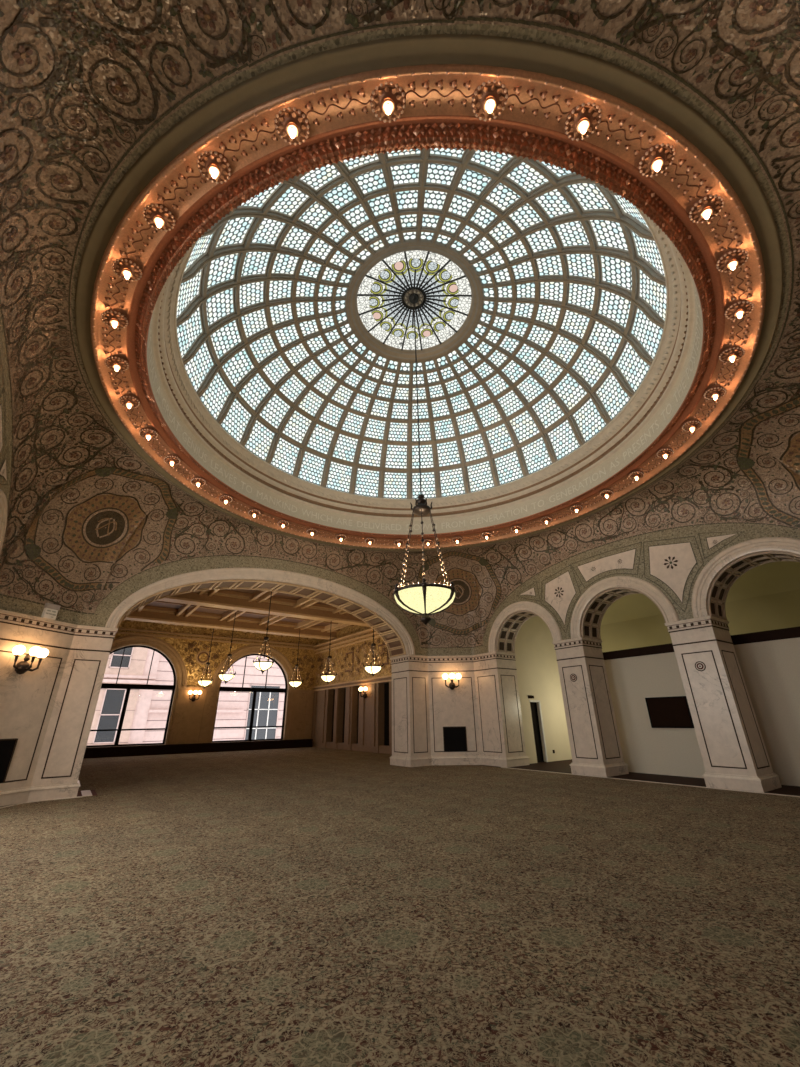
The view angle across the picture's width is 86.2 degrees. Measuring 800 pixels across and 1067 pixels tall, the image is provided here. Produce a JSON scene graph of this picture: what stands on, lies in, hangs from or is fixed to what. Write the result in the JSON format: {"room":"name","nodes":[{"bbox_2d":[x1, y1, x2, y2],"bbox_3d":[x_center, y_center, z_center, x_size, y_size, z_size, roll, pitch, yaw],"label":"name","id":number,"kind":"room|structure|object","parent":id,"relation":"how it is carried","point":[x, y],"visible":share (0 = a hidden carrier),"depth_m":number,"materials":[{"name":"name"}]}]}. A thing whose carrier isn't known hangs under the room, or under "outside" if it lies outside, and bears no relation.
{"room":"domed hall","nodes":[
{"label":"domed hall","id":0,"kind":"room"},
{"bbox_2d":[0,318,11,553],"bbox_3d":[-5.892,-2.411,5.271,1.245,4.030,15.000,15,-28,-33],"label":"wall","id":1,"kind":"structure","parent":0,"point":[5,408],"depth_m":7.51,"materials":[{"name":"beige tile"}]},
{"bbox_2d":[86,620,316,747],"bbox_3d":[-12.377,9.156,25.769,16.050,7.250,0.620,15,-28,-33],"label":"wall","id":2,"kind":"structure","parent":0,"point":[187,675],"depth_m":26.27,"materials":[{"name":"stone"}]},
{"bbox_2d":[86,645,175,746],"bbox_3d":[-15.089,8.935,23.871,4.480,5.270,0.100,15,-28,-33],"label":"window","id":3,"kind":"structure","parent":2,"relation":"in","point":[128,687],"depth_m":23.91,"materials":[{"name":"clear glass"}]},
{"bbox_2d":[188,690,201,701],"bbox_3d":[-12.110,9.573,25.187,0.683,0.615,0.481,2,-24,-7],"label":"wall sconce","id":4,"kind":"object","parent":2,"relation":"attached to","point":[195,692],"visible":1,"depth_m":25.11,"materials":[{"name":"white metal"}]},
{"bbox_2d":[117,628,316,743],"bbox_3d":[-12.202,9.163,25.503,15.450,6.080,0.226,15,-28,-33],"label":"trim","id":5,"kind":"structure","parent":2,"relation":"attached to","point":[202,657],"depth_m":26.16,"materials":[{"name":"stone"}]},
{"bbox_2d":[212,654,286,742],"bbox_3d":[-9.481,10.485,27.616,4.480,5.270,0.100,15,-28,-33],"label":"window","id":6,"kind":"structure","parent":2,"relation":"in","point":[234,689],"depth_m":27.51,"materials":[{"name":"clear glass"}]},
{"bbox_2d":[146,589,329,625],"bbox_3d":[-8.349,3.479,22.178,16.150,0.200,14.400,15,-28,-33],"label":"ceiling","id":7,"kind":"structure","parent":0,"point":[278,595],"depth_m":22.77,"materials":[{"name":"beige paint"}]},
{"bbox_2d":[124,609,336,639],"bbox_3d":[-10.741,5.176,24.966,15.450,0.630,0.710,15,-28,-33],"label":"ceiling beam","id":8,"kind":"structure","parent":7,"relation":"attached to","point":[146,615],"depth_m":24.90,"materials":[{"name":"beige paint"}]},
{"bbox_2d":[123,589,353,638],"bbox_3d":[-8.240,3.605,21.870,15.450,0.280,13.900,15,-28,-33],"label":"trim","id":9,"kind":"structure","parent":7,"relation":"attached to","point":[261,595],"depth_m":23.09,"materials":[{"name":"beige paint"}]},
{"bbox_2d":[198,628,213,687],"bbox_3d":[-11.052,7.125,24.763,0.770,3.580,0.770,15,-28,-33],"label":"chandelier","id":10,"kind":"object","parent":9,"relation":"hanging from","point":[203,683],"visible":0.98,"depth_m":24.13,"materials":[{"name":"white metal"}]},
{"bbox_2d":[218,612,235,683],"bbox_3d":[-8.611,5.785,21.754,0.770,3.580,0.770,15,-28,-33],"label":"chandelier","id":11,"kind":"object","parent":9,"relation":"hanging from","point":[224,677],"visible":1,"depth_m":21.23,"materials":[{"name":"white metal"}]},
{"bbox_2d":[253,591,274,673],"bbox_3d":[-5.437,3.909,17.537,0.770,3.580,0.770,15,-28,-33],"label":"chandelier","id":12,"kind":"object","parent":9,"relation":"hanging from","point":[262,666],"visible":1,"depth_m":16.88,"materials":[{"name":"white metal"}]},
{"bbox_2d":[288,631,303,688],"bbox_3d":[-6.265,7.662,26.149,0.770,3.580,0.770,15,-28,-33],"label":"chandelier","id":13,"kind":"object","parent":9,"relation":"hanging from","point":[293,683],"visible":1,"depth_m":25.58,"materials":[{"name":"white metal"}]},
{"bbox_2d":[157,591,369,626],"bbox_3d":[-7.667,3.445,21.078,15.450,0.630,0.710,15,-28,-33],"label":"ceiling beam","id":14,"kind":"structure","parent":7,"relation":"attached to","point":[218,600],"depth_m":21.32,"materials":[{"name":"beige paint"}]},
{"bbox_2d":[320,621,336,683],"bbox_3d":[-3.771,6.237,22.949,0.770,3.580,0.770,15,-28,-33],"label":"chandelier","id":15,"kind":"object","parent":14,"relation":"hanging from","point":[327,678],"visible":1,"depth_m":22.30,"materials":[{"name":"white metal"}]},
{"bbox_3d":[-4.680,1.763,17.301,15.450,0.630,0.710,15,-28,-33],"label":"ceiling beam","id":16,"kind":"structure","parent":7,"relation":"attached to","visible":0},
{"bbox_2d":[363,629,383,675],"bbox_3d":[-1.198,4.638,19.349,0.770,3.580,0.770,15,-28,-33],"label":"chandelier","id":17,"kind":"object","parent":16,"relation":"hanging from","point":[371,669],"visible":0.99,"depth_m":18.67,"materials":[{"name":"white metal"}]},
{"bbox_2d":[91,557,420,657],"bbox_3d":[-4.044,2.062,15.625,18.000,4.030,1.280,15,-28,-33],"label":"arch","id":18,"kind":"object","parent":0,"point":[400,638],"depth_m":14.83,"materials":[{"name":"beige stone"}]},
{"bbox_2d":[311,625,391,753],"bbox_3d":[-1.732,8.588,24.797,0.500,7.250,13.900,15,-28,-33],"label":"wall","id":19,"kind":"structure","parent":0,"point":[383,692],"depth_m":25.61,"materials":[{"name":"brown stone"}]},
{"bbox_2d":[311,628,391,745],"bbox_3d":[-2.062,8.707,24.484,0.320,6.190,13.900,15,-28,-33],"label":"trim","id":20,"kind":"structure","parent":19,"relation":"attached to","point":[382,652],"depth_m":25.98,"materials":[{"name":"brown stone"}]},
{"bbox_2d":[359,687,366,697],"bbox_3d":[-2.105,9.049,24.297,0.475,0.615,0.687,2,-24,-7],"label":"wall sconce","id":21,"kind":"object","parent":19,"relation":"attached to","point":[364,695],"visible":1,"depth_m":24.20,"materials":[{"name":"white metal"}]},
{"bbox_2d":[0,747,799,1066],"bbox_3d":[-1.960,7.873,13.794,22.400,0.200,32.200,15,-28,-33],"label":"floor","id":22,"kind":"structure","parent":0,"point":[306,906],"depth_m":3.77,"materials":[{"name":"carpet"}]},
{"bbox_2d":[0,609,117,805],"bbox_3d":[-8.873,3.817,9.473,3.790,3.969,3.730,15,-28,-33],"label":"pier","id":23,"kind":"object","parent":22,"relation":"on","point":[47,712],"visible":1,"depth_m":10.16,"materials":[{"name":"white stone"}]},
{"bbox_2d":[12,645,48,673],"bbox_3d":[-8.541,2.914,9.822,0.475,0.615,0.687,4,-24,-11],"label":"wall sconce","id":24,"kind":"object","parent":23,"relation":"attached to","point":[24,666],"visible":1,"depth_m":9.76,"materials":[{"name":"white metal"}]},
{"bbox_2d":[41,603,60,619],"bbox_3d":[-8.687,1.937,10.594,0.180,0.360,0.320,-7,-24,14],"label":"sign box","id":25,"kind":"object","parent":23,"relation":"on","point":[50,611],"visible":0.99,"depth_m":10.55,"materials":[{"name":"white paint"}]},
{"bbox_2d":[77,790,96,796],"bbox_3d":[-7.816,6.473,10.652,0.400,0.012,1.120,15,-28,-33],"label":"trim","id":26,"kind":"structure","parent":22,"relation":"on","point":[84,793],"depth_m":10.57,"materials":[{"name":"stone"}]},
{"bbox_2d":[83,739,312,758],"bbox_3d":[-12.048,12.103,24.055,15.250,0.470,0.500,15,-28,-33],"label":"radiator cover","id":27,"kind":"object","parent":22,"relation":"on","point":[118,751],"visible":0.61,"depth_m":24.02,"materials":[{"name":"brown wood"}]},
{"bbox_2d":[389,651,529,766],"bbox_3d":[2.158,6.866,16.838,3.710,3.969,3.730,15,-28,-33],"label":"pier","id":28,"kind":"object","parent":22,"relation":"on","point":[479,721],"visible":0.98,"depth_m":16.51,"materials":[{"name":"white stone"}]},
{"bbox_2d":[442,673,460,689],"bbox_3d":[2.073,5.885,16.993,0.687,0.615,0.475,11,-26,-24],"label":"wall sconce","id":29,"kind":"object","parent":28,"relation":"attached to","point":[452,676],"visible":1,"depth_m":16.96,"materials":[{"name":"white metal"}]},
{"bbox_2d":[552,637,628,776],"bbox_3d":[6.070,5.497,13.809,1.260,3.969,1.180,15,-28,-33],"label":"marble pillar","id":30,"kind":"structure","parent":22,"relation":"on","point":[595,747],"depth_m":13.40,"materials":[{"name":"white stone"}]},
{"bbox_2d":[664,616,781,792],"bbox_3d":[8.240,4.275,11.066,1.260,3.969,1.190,15,-28,-33],"label":"marble pillar","id":31,"kind":"structure","parent":22,"relation":"on","point":[734,754],"depth_m":10.64,"materials":[{"name":"white stone"}]},
{"bbox_2d":[0,0,799,655],"bbox_3d":[0.624,-0.491,9.569,14.990,3.770,15.000,15,-28,-33],"label":"ceiling","id":32,"kind":"structure","parent":0,"point":[87,87],"depth_m":5.52,"materials":[{"name":"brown tile"}]},
{"bbox_2d":[75,34,782,550],"bbox_3d":[0.468,-2.828,10.891,13.957,1.667,13.957,-20,-30,37],"label":"ring","id":33,"kind":"object","parent":32,"relation":"attached to","point":[439,75],"visible":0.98,"depth_m":6.07,"materials":[{"name":"brown paint"}]},
{"bbox_2d":[101,310,127,328],"bbox_3d":[-4.837,-3.577,7.221,0.389,0.240,0.396,3,-24,-8],"label":"lamp","id":34,"kind":"object","parent":33,"relation":"attached to","point":[120,320],"visible":1,"depth_m":7.19,"materials":[{"name":"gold metal"}]},
{"bbox_2d":[109,318,119,325],"bbox_3d":[-4.827,-3.581,7.229,0.150,0.072,0.150,2,-20,-37],"label":"bulb","id":35,"kind":"object","parent":34,"relation":"attached to","point":[116,320],"depth_m":7.20,"materials":[{"name":"white glass"}]},
{"bbox_2d":[105,356,128,371],"bbox_3d":[-5.392,-3.182,8.115,0.395,0.240,0.390,-18,-29,34],"label":"lamp","id":36,"kind":"object","parent":33,"relation":"attached to","point":[122,364],"visible":1,"depth_m":8.08,"materials":[{"name":"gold metal"}]},
{"bbox_2d":[112,363,120,369],"bbox_3d":[-5.382,-3.185,8.122,0.150,0.072,0.150,-2,-20,-27],"label":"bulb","id":37,"kind":"object","parent":36,"relation":"attached to","point":[118,366],"depth_m":8.09,"materials":[{"name":"white glass"}]},
{"bbox_2d":[112,258,141,281],"bbox_3d":[-4.120,-3.931,6.429,0.389,0.240,0.396,7,-25,-17],"label":"lamp","id":38,"kind":"object","parent":33,"relation":"attached to","point":[133,272],"visible":1,"depth_m":6.41,"materials":[{"name":"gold metal"}]},
{"bbox_2d":[121,268,132,277],"bbox_3d":[-4.112,-3.934,6.439,0.150,0.072,0.150,-23,-20,41],"label":"bulb","id":39,"kind":"object","parent":38,"relation":"attached to","point":[123,272],"depth_m":6.41,"materials":[{"name":"white glass"}]},
{"bbox_2d":[118,395,139,408],"bbox_3d":[-5.769,-2.755,9.085,0.390,0.240,0.395,19,-30,-38],"label":"lamp","id":40,"kind":"object","parent":33,"relation":"attached to","point":[134,402],"visible":1,"depth_m":9.05,"materials":[{"name":"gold metal"}]},
{"bbox_2d":[139,428,157,439],"bbox_3d":[-5.957,-2.311,10.102,0.389,0.240,0.396,13,-27,-29],"label":"lamp","id":41,"kind":"object","parent":33,"relation":"attached to","point":[148,433],"visible":1,"depth_m":10.07,"materials":[{"name":"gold metal"}]},
{"bbox_2d":[142,203,174,231],"bbox_3d":[-3.262,-4.232,5.764,0.395,0.240,0.390,-4,-24,7],"label":"lamp","id":42,"kind":"object","parent":33,"relation":"attached to","point":[164,219],"visible":1,"depth_m":5.75,"materials":[{"name":"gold metal"}]},
{"bbox_2d":[153,215,164,226],"bbox_3d":[-3.256,-4.234,5.775,0.150,0.072,0.150,-16,-16,32],"label":"bulb","id":43,"kind":"object","parent":42,"relation":"attached to","point":[156,217],"depth_m":5.75,"materials":[{"name":"white glass"}]},
{"bbox_2d":[163,455,180,465],"bbox_3d":[-5.949,-1.862,11.134,0.389,0.240,0.396,8,-25,-20],"label":"lamp","id":44,"kind":"object","parent":33,"relation":"attached to","point":[171,459],"visible":1,"depth_m":11.09,"materials":[{"name":"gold metal"}]},
{"bbox_2d":[191,477,205,486],"bbox_3d":[-5.746,-1.424,12.150,0.390,0.240,0.395,4,-24,-11],"label":"lamp","id":45,"kind":"object","parent":33,"relation":"attached to","point":[198,481],"visible":1,"depth_m":12.11,"materials":[{"name":"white glass"}]},
{"bbox_2d":[196,150,230,183],"bbox_3d":[-2.292,-4.470,5.247,0.395,0.240,0.390,0,-23,-2],"label":"lamp","id":46,"kind":"object","parent":33,"relation":"attached to","point":[220,173],"visible":1,"depth_m":5.23,"materials":[{"name":"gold metal"}]},
{"bbox_2d":[208,164,220,177],"bbox_3d":[-2.288,-4.472,5.259,0.150,0.072,0.150,-11,-14,23],"label":"bulb","id":47,"kind":"object","parent":46,"relation":"attached to","point":[218,169],"depth_m":5.23,"materials":[{"name":"white glass"}]},
{"bbox_2d":[219,495,232,503],"bbox_3d":[-5.354,-1.008,13.119,0.389,0.240,0.396,0,-23,-1],"label":"lamp","id":48,"kind":"object","parent":33,"relation":"attached to","point":[225,499],"visible":1,"depth_m":13.08,"materials":[{"name":"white glass"}]},
{"bbox_2d":[248,509,260,516],"bbox_3d":[-4.785,-0.628,14.012,0.390,0.240,0.395,-4,-24,7],"label":"lamp","id":49,"kind":"object","parent":33,"relation":"attached to","point":[256,512],"visible":1,"depth_m":13.96,"materials":[{"name":"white glass"}]},
{"bbox_2d":[277,520,288,527],"bbox_3d":[-4.055,-0.294,14.803,0.395,0.240,0.390,6,-25,-16],"label":"lamp","id":50,"kind":"object","parent":33,"relation":"attached to","point":[283,523],"visible":1,"depth_m":14.75,"materials":[{"name":"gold metal"}]},
{"bbox_2d":[274,107,309,145],"bbox_3d":[-1.237,-4.638,4.893,0.395,0.240,0.390,4,-24,-11],"label":"lamp","id":51,"kind":"object","parent":33,"relation":"attached to","point":[297,131],"visible":1,"depth_m":4.88,"materials":[{"name":"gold metal"}]},
{"bbox_2d":[286,122,298,137],"bbox_3d":[-1.235,-4.640,4.905,0.150,0.072,0.150,-7,-12,14],"label":"bulb","id":52,"kind":"object","parent":51,"relation":"attached to","point":[292,124],"depth_m":4.88,"materials":[{"name":"white glass"}]},
{"bbox_2d":[306,528,317,534],"bbox_3d":[-3.189,-0.019,15.464,0.390,0.240,0.395,-13,-26,25],"label":"lamp","id":53,"kind":"object","parent":33,"relation":"attached to","point":[312,531],"visible":1,"depth_m":15.41,"materials":[{"name":"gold metal"}]},
{"bbox_2d":[336,534,345,540],"bbox_3d":[-2.209,0.191,15.979,0.396,0.240,0.389,-1,-23,1],"label":"lamp","id":54,"kind":"object","parent":33,"relation":"attached to","point":[340,537],"visible":1,"depth_m":15.92,"materials":[{"name":"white glass"}]},
{"bbox_2d":[365,537,374,543],"bbox_3d":[-1.151,0.329,16.330,0.395,0.240,0.390,19,-30,-38],"label":"lamp","id":55,"kind":"object","parent":33,"relation":"attached to","point":[369,540],"visible":1,"depth_m":16.28,"materials":[{"name":"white glass"}]},
{"bbox_2d":[370,82,405,122],"bbox_3d":[-0.132,-4.732,4.712,0.395,0.240,0.390,-15,-27,29],"label":"lamp","id":56,"kind":"object","parent":33,"relation":"attached to","point":[387,110],"visible":1,"depth_m":4.70,"materials":[{"name":"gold metal"}]},
{"bbox_2d":[382,98,394,114],"bbox_3d":[-0.130,-4.733,4.724,0.150,0.072,0.150,-3,-12,5],"label":"bulb","id":57,"kind":"object","parent":56,"relation":"attached to","point":[387,100],"depth_m":4.70,"materials":[{"name":"white glass"}]},
{"bbox_2d":[394,539,403,545],"bbox_3d":[-0.041,0.391,16.508,0.395,0.240,0.390,13,-27,-29],"label":"lamp","id":58,"kind":"object","parent":33,"relation":"attached to","point":[398,542],"visible":1,"depth_m":16.46,"materials":[{"name":"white glass"}]},
{"bbox_2d":[174,148,668,500],"bbox_3d":[0.429,-5.642,12.114,12.174,4.610,12.174,-3,-24,6],"label":"glass dome","id":59,"kind":"object","parent":33,"relation":"on","point":[539,292],"visible":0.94,"depth_m":11.82,"materials":[{"name":"white glass"}]},
{"bbox_2d":[393,301,455,624],"bbox_3d":[0.472,-2.496,10.747,1.412,9.570,1.350,15,-28,-33],"label":"chandelier","id":60,"kind":"object","parent":59,"relation":"hanging from","point":[424,599],"visible":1,"depth_m":8.79,"materials":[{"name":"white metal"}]},
{"bbox_2d":[423,539,432,545],"bbox_3d":[1.084,0.375,16.506,0.396,0.240,0.389,8,-25,-20],"label":"lamp","id":61,"kind":"object","parent":33,"relation":"attached to","point":[426,541],"visible":0.93,"depth_m":16.45,"materials":[{"name":"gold metal"}]},
{"bbox_2d":[452,536,461,542],"bbox_3d":[2.191,0.281,16.325,0.394,0.240,0.393,12,-26,-26],"label":"lamp","id":62,"kind":"object","parent":33,"relation":"attached to","point":[456,539],"visible":1,"depth_m":16.28,"materials":[{"name":"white glass"}]},
{"bbox_2d":[481,532,491,538],"bbox_3d":[3.245,0.113,15.971,0.395,0.240,0.390,0,-23,-2],"label":"lamp","id":63,"kind":"object","parent":33,"relation":"attached to","point":[486,535],"visible":1,"depth_m":15.92,"materials":[{"name":"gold metal"}]},
{"bbox_2d":[471,80,507,120],"bbox_3d":[0.994,-4.748,4.711,0.398,0.240,0.392,4,-24,-10],"label":"lamp","id":64,"kind":"object","parent":33,"relation":"attached to","point":[484,108],"visible":1,"depth_m":4.70,"materials":[{"name":"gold metal"}]},
{"bbox_2d":[483,96,496,112],"bbox_3d":[0.993,-4.749,4.723,0.150,0.072,0.150,1,-12,-5],"label":"bulb","id":65,"kind":"object","parent":64,"relation":"attached to","point":[494,100],"depth_m":4.70,"materials":[{"name":"white glass"}]},
{"bbox_2d":[511,525,521,532],"bbox_3d":[4.215,-0.125,15.454,0.395,0.240,0.390,-4,-24,7],"label":"lamp","id":66,"kind":"object","parent":33,"relation":"attached to","point":[516,528],"visible":1,"depth_m":15.41,"materials":[{"name":"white glass"}]},
{"bbox_2d":[540,516,551,523],"bbox_3d":[5.073,-0.425,14.789,0.389,0.240,0.396,7,-25,-17],"label":"lamp","id":67,"kind":"object","parent":33,"relation":"attached to","point":[545,519],"visible":1,"depth_m":14.73,"materials":[{"name":"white glass"}]},
{"bbox_2d":[570,504,582,512],"bbox_3d":[5.790,-0.779,13.998,0.396,0.240,0.389,-13,-26,26],"label":"lamp","id":68,"kind":"object","parent":33,"relation":"attached to","point":[576,508],"visible":1,"depth_m":13.95,"materials":[{"name":"orange metal"}]},
{"bbox_2d":[564,102,601,140],"bbox_3d":[2.104,-4.686,4.888,0.395,0.240,0.390,19,-30,-38],"label":"lamp","id":69,"kind":"object","parent":33,"relation":"attached to","point":[577,127],"visible":1,"depth_m":4.88,"materials":[{"name":"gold metal"}]},
{"bbox_2d":[576,118,589,133],"bbox_3d":[2.101,-4.688,4.900,0.150,0.072,0.150,5,-12,-14],"label":"bulb","id":70,"kind":"object","parent":69,"relation":"attached to","point":[581,120],"depth_m":4.88,"materials":[{"name":"white glass"}]},
{"bbox_2d":[600,489,613,497],"bbox_3d":[6.345,-1.175,13.103,0.395,0.240,0.390,-18,-29,34],"label":"lamp","id":71,"kind":"object","parent":33,"relation":"attached to","point":[606,493],"visible":1,"depth_m":13.06,"materials":[{"name":"orange metal"}]},
{"bbox_2d":[628,471,643,480],"bbox_3d":[6.723,-1.602,12.132,0.390,0.240,0.395,-6,-24,11],"label":"lamp","id":72,"kind":"object","parent":33,"relation":"attached to","point":[636,475],"visible":1,"depth_m":12.09,"materials":[{"name":"orange metal"}]},
{"bbox_2d":[638,143,675,176],"bbox_3d":[3.164,-4.548,5.239,0.390,0.240,0.395,-18,-29,34],"label":"lamp","id":73,"kind":"object","parent":33,"relation":"attached to","point":[651,163],"visible":1,"depth_m":5.22,"materials":[{"name":"orange metal"}]},
{"bbox_2d":[650,157,663,170],"bbox_3d":[3.159,-4.550,5.251,0.150,0.072,0.150,10,-14,-23],"label":"bulb","id":74,"kind":"object","parent":73,"relation":"attached to","point":[655,159],"depth_m":5.23,"materials":[{"name":"white glass"}]},
{"bbox_2d":[656,448,673,458],"bbox_3d":[6.910,-2.046,11.116,0.389,0.240,0.396,13,-27,-29],"label":"lamp","id":75,"kind":"object","parent":33,"relation":"attached to","point":[664,452],"visible":1,"depth_m":11.07,"materials":[{"name":"orange metal"}]},
{"bbox_2d":[682,420,701,431],"bbox_3d":[6.903,-2.494,10.084,0.389,0.240,0.396,8,-25,-20],"label":"lamp","id":76,"kind":"object","parent":33,"relation":"attached to","point":[691,425],"visible":1,"depth_m":10.05,"materials":[{"name":"orange metal"}]},
{"bbox_2d":[689,195,723,223],"bbox_3d":[4.142,-4.338,5.754,0.390,0.240,0.395,-13,-26,25],"label":"lamp","id":77,"kind":"object","parent":33,"relation":"attached to","point":[699,212],"visible":1,"depth_m":5.73,"materials":[{"name":"orange metal"}]},
{"bbox_2d":[700,206,712,218],"bbox_3d":[4.135,-4.340,5.765,0.150,0.072,0.150,15,-16,-32],"label":"bulb","id":78,"kind":"object","parent":77,"relation":"attached to","point":[703,208],"depth_m":5.74,"materials":[{"name":"white glass"}]},
{"bbox_2d":[704,386,725,399],"bbox_3d":[6.700,-2.933,9.068,0.390,0.240,0.395,4,-24,-11],"label":"lamp","id":79,"kind":"object","parent":33,"relation":"attached to","point":[711,393],"visible":1,"depth_m":9.03,"materials":[{"name":"orange metal"}]},
{"bbox_2d":[719,346,744,362],"bbox_3d":[6.308,-3.349,8.099,0.390,0.240,0.395,0,-23,-2],"label":"lamp","id":80,"kind":"object","parent":33,"relation":"attached to","point":[725,356],"visible":1,"depth_m":8.07,"materials":[{"name":"orange metal"}]},
{"bbox_2d":[727,354,736,360],"bbox_3d":[6.297,-3.353,8.105,0.150,0.072,0.150,1,-20,28],"label":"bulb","id":81,"kind":"object","parent":80,"relation":"attached to","point":[729,357],"depth_m":8.09,"materials":[{"name":"white glass"}]},
{"bbox_2d":[716,249,748,272],"bbox_3d":[5.008,-4.062,6.416,0.396,0.240,0.389,7,-25,-17],"label":"lamp","id":82,"kind":"object","parent":33,"relation":"attached to","point":[725,263],"visible":1,"depth_m":6.39,"materials":[{"name":"orange metal"}]},
{"bbox_2d":[727,259,738,268],"bbox_3d":[5.001,-4.064,6.426,0.150,0.072,0.150,21,-20,-40],"label":"bulb","id":83,"kind":"object","parent":82,"relation":"attached to","point":[736,261],"depth_m":6.40,"materials":[{"name":"white glass"}]},
{"bbox_2d":[725,300,753,319],"bbox_3d":[5.737,-3.729,7.206,0.394,0.240,0.393,4,-24,-10],"label":"lamp","id":84,"kind":"object","parent":33,"relation":"attached to","point":[735,310],"visible":1,"depth_m":7.18,"materials":[{"name":"orange metal"}]},
{"bbox_2d":[734,309,744,316],"bbox_3d":[5.729,-3.732,7.214,0.150,0.072,0.150,-3,-20,37],"label":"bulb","id":85,"kind":"object","parent":84,"relation":"attached to","point":[737,312],"depth_m":7.19,"materials":[{"name":"white glass"}]},
{"bbox_2d":[515,616,571,763],"bbox_3d":[6.247,6.076,18.451,4.460,6.600,0.200,15,-28,-33],"label":"wall","id":86,"kind":"structure","parent":0,"point":[537,670],"depth_m":17.84,"materials":[{"name":"beige paint"}]},
{"bbox_2d":[529,700,547,762],"bbox_3d":[5.435,7.834,17.000,0.680,2.240,0.200,15,-28,-33],"label":"door","id":87,"kind":"structure","parent":86,"relation":"in","point":[537,736],"depth_m":17.07,"materials":[{"name":"white paint"}]},
{"bbox_2d":[483,524,799,652],"bbox_3d":[7.137,1.190,13.971,1.245,4.030,15.000,15,-28,-33],"label":"arches","id":88,"kind":"structure","parent":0,"point":[688,573],"depth_m":12.68,"materials":[{"name":"white stone"}]},
{"bbox_2d":[600,589,799,651],"bbox_3d":[12.264,4.274,14.492,0.200,6.600,14.200,15,-28,-33],"label":"wall","id":89,"kind":"structure","parent":0,"point":[781,610],"depth_m":15.23,"materials":[{"name":"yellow paint"}]},
{"bbox_2d":[601,561,799,624],"bbox_3d":[10.404,1.305,14.376,4.670,1.400,14.250,15,-28,-33],"label":"ceiling","id":90,"kind":"structure","parent":0,"point":[783,576],"depth_m":15.01,"materials":[{"name":"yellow paint"}]},
{"bbox_2d":[602,626,799,785],"bbox_3d":[10.052,4.179,10.489,0.180,3.640,10.600,15,-28,-33],"label":"wall","id":91,"kind":"structure","parent":0,"point":[769,661],"depth_m":12.23,"materials":[{"name":"white paint"}]},
{"bbox_2d":[0,767,799,808],"bbox_3d":[1.545,6.524,11.061,19.297,0.031,9.060,-3,-24,5],"label":"trim","id":92,"kind":"structure","parent":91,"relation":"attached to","point":[501,767],"depth_m":10.08,"materials":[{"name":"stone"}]},
{"bbox_2d":[645,696,693,727],"bbox_3d":[8.050,5.357,12.811,0.045,0.860,1.180,15,-28,-33],"label":"notice board","id":93,"kind":"object","parent":91,"relation":"attached to","point":[664,712],"visible":0.91,"depth_m":12.78,"materials":[{"name":"black"}]},
{"label":"outside","id":94,"kind":"structure","parent":0,"visible":0},
{"bbox_2d":[87,647,284,745],"bbox_3d":[-15.721,10.882,36.853,36.000,19.000,1.550,15,-28,-33],"label":"neighbouring building","id":95,"kind":"structure","parent":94,"point":[146,708],"depth_m":33.44,"materials":[{"name":"pink stone"}]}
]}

